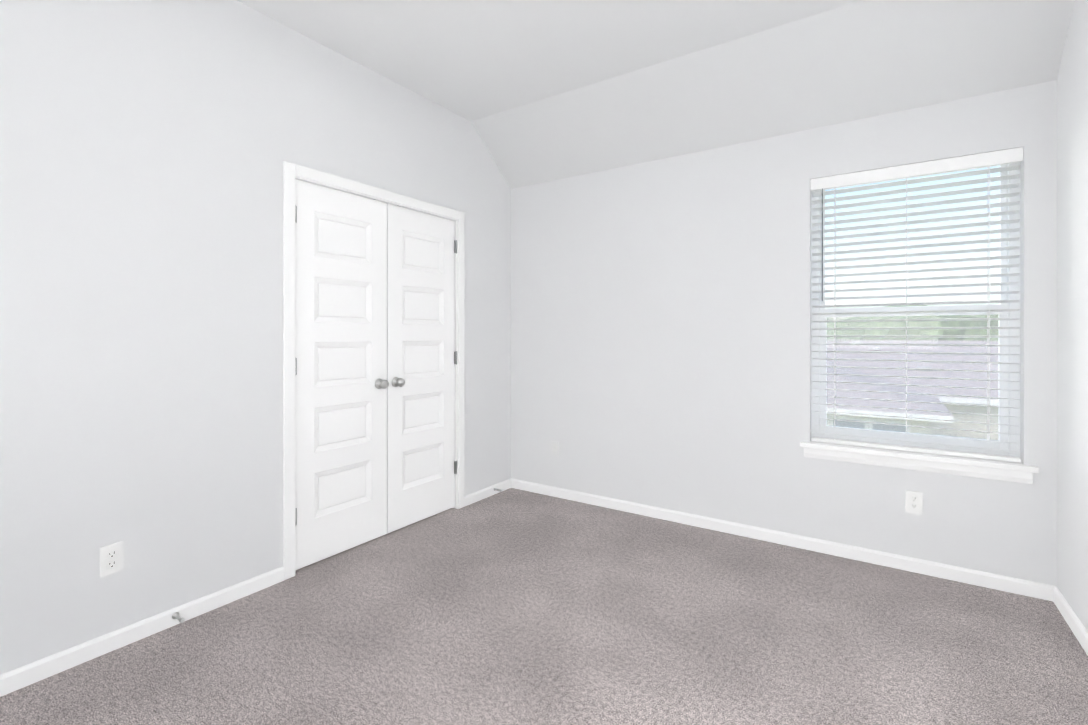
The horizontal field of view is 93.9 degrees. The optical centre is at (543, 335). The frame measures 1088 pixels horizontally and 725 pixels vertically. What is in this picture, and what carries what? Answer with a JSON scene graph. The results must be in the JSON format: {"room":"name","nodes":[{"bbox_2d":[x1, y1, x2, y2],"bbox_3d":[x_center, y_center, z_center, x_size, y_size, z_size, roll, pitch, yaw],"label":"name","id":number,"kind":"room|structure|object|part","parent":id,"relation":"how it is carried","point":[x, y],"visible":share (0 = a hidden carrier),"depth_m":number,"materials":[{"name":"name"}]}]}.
{"room":"empty bedroom","nodes":[
{"label":"empty bedroom","id":0,"kind":"room"},
{"bbox_2d":[0,0,510,674],"bbox_3d":[-1.484,-0.280,2.370,0.120,3.000,4.480,0,0,34],"label":"wall","id":1,"kind":"structure","parent":0,"point":[148,148],"depth_m":2.12,"materials":[{"name":"white paint"}]},
{"bbox_2d":[100,541,122,577],"bbox_3d":[-1.676,0.869,1.970,0.007,0.115,0.070,0,0,34],"label":"electrical outlet","id":2,"kind":"object","parent":1,"relation":"attached to","point":[111,558],"visible":1,"depth_m":1.97,"materials":[{"name":"white plastic"}]},
{"bbox_2d":[0,566,283,696],"bbox_3d":[-1.947,1.187,1.560,0.013,0.068,2.337,0,0,34],"label":"baseboard","id":3,"kind":"structure","parent":1,"relation":"attached to","point":[33,672],"depth_m":2.00,"materials":[{"name":"white"}]},
{"bbox_2d":[172,612,184,622],"bbox_3d":[-1.521,1.181,2.119,0.073,0.028,0.028,0,0,34],"label":"door stop","id":4,"kind":"object","parent":3,"relation":"attached to","point":[175,615],"visible":1,"depth_m":2.12,"materials":[{"name":"silver metal"}]},
{"bbox_2d":[295,179,404,569],"bbox_3d":[-1.075,0.202,2.871,0.102,2.008,0.681,0,0,34],"label":"closet door leaf","id":5,"kind":"structure","parent":1,"relation":"in","point":[341,357],"depth_m":2.82,"materials":[{"name":"white wood"}]},
{"bbox_3d":[-0.923,0.290,3.066,0.068,0.064,0.188,0,0,34],"label":"closet door knobs","id":6,"kind":"part","parent":5,"relation":"part of","materials":[{"name":"silver metal"}]},
{"bbox_2d":[283,161,463,579],"bbox_3d":[-0.983,0.176,3.106,0.134,2.088,1.306,0,0,34],"label":"door frame","id":7,"kind":"structure","parent":1,"relation":"attached to","point":[291,171],"depth_m":2.57,"materials":[{"name":"white wood"}]},
{"bbox_2d":[295,199,456,526],"bbox_3d":[-0.957,0.088,3.088,0.046,1.785,1.191,0,0,34],"label":"closet door hinges","id":8,"kind":"object","parent":1,"relation":"attached to","point":[455,357],"visible":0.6,"depth_m":3.56,"materials":[{"name":"grey metal"}]},
{"bbox_2d":[387,203,454,532],"bbox_3d":[-0.802,0.202,3.339,0.035,2.008,0.584,0,0,34],"label":"closet door leaf","id":9,"kind":"structure","parent":1,"relation":"in","point":[420,361],"depth_m":3.31,"materials":[{"name":"white wood"}]},
{"bbox_2d":[464,479,510,506],"bbox_3d":[-0.416,1.186,3.848,0.013,0.068,0.557,0,0,34],"label":"baseboard","id":10,"kind":"structure","parent":1,"relation":"attached to","point":[474,497],"depth_m":3.80,"materials":[{"name":"white wood"}]},
{"bbox_2d":[0,488,1087,724],"bbox_3d":[-0.192,1.281,1.506,3.590,0.120,4.480,0,0,34],"label":"floor","id":11,"kind":"structure","parent":0,"point":[512,606],"depth_m":2.01,"materials":[{"name":"carpet"}]},
{"bbox_2d":[237,0,1074,188],"bbox_3d":[-0.086,-1.403,1.518,3.160,0.711,4.360,0,0,34],"label":"ceiling","id":12,"kind":"structure","parent":0,"point":[534,92],"depth_m":2.67,"materials":[{"name":"white paint"}]},
{"bbox_2d":[511,80,1056,585],"bbox_3d":[1.081,0.025,3.265,3.150,2.390,0.140,0,0,34],"label":"wall","id":13,"kind":"structure","parent":0,"point":[659,332],"depth_m":3.11,"materials":[{"name":"white paint"}]},
{"bbox_2d":[511,479,1055,600],"bbox_3d":[1.039,1.186,3.202,3.150,0.068,0.013,0,0,34],"label":"baseboard","id":14,"kind":"structure","parent":13,"relation":"attached to","point":[999,582],"depth_m":2.86,"materials":[{"name":"white"}]},
{"bbox_2d":[905,490,921,514],"bbox_3d":[1.909,0.863,2.623,0.070,0.115,0.007,0,0,34],"label":"electrical outlet","id":15,"kind":"object","parent":13,"relation":"attached to","point":[913,501],"visible":1,"depth_m":2.62,"materials":[{"name":"white plastic"}]},
{"bbox_2d":[811,161,1020,457],"bbox_3d":[1.946,-0.140,2.731,0.900,1.500,0.065,0,0,34],"label":"window unit","id":16,"kind":"structure","parent":13,"relation":"in","point":[966,442],"depth_m":2.67,"materials":[{"name":"white plastic"}]},
{"bbox_2d":[810,147,1022,462],"bbox_3d":[1.903,-0.142,2.666,0.892,1.492,0.069,0,0,34],"label":"window blinds","id":17,"kind":"object","parent":16,"relation":"attached to","point":[995,158],"visible":0.96,"depth_m":2.63,"materials":[{"name":"white plastic"}]},
{"bbox_2d":[800,441,1038,483],"bbox_3d":[1.896,0.653,2.657,0.990,0.085,0.115,0,0,34],"label":"window sill","id":18,"kind":"structure","parent":13,"relation":"attached to","point":[981,468],"depth_m":2.59,"materials":[{"name":"white wood"}]},
{"bbox_2d":[1057,0,1087,630],"bbox_3d":[1.242,-0.278,0.546,0.140,3.000,4.480,0,0,34],"label":"wall","id":19,"kind":"structure","parent":0,"point":[1072,332],"depth_m":2.12,"materials":[{"name":"white paint"}]},
{"bbox_2d":[1053,586,1087,654],"bbox_3d":[1.179,1.188,0.590,0.013,0.068,4.200,0,0,34],"label":"baseboard","id":20,"kind":"structure","parent":19,"relation":"attached to","point":[1075,624],"depth_m":2.11,"materials":[{"name":"white"}]},
{"label":"outside","id":21,"kind":"structure","parent":0,"visible":0},
{"bbox_3d":[-2.602,4.522,0.594,300.000,0.200,300.000,0,0,34],"label":"ground","id":22,"kind":"structure","parent":21,"visible":0},
{"bbox_2d":[826,305,998,340],"bbox_3d":[26.409,2.420,35.826,76.877,9.171,18.462,0,0,34],"label":"trees","id":23,"kind":"object","parent":22,"relation":"on","point":[917,331],"depth_m":32.35,"materials":[{"name":"green plant"}]},
{"bbox_2d":[827,340,997,439],"bbox_3d":[13.957,2.311,18.150,26.000,4.200,16.400,0,0,34],"label":"house","id":24,"kind":"structure","parent":22,"relation":"on","point":[936,349],"depth_m":15.28,"materials":[{"name":"grey brick"}]}
]}

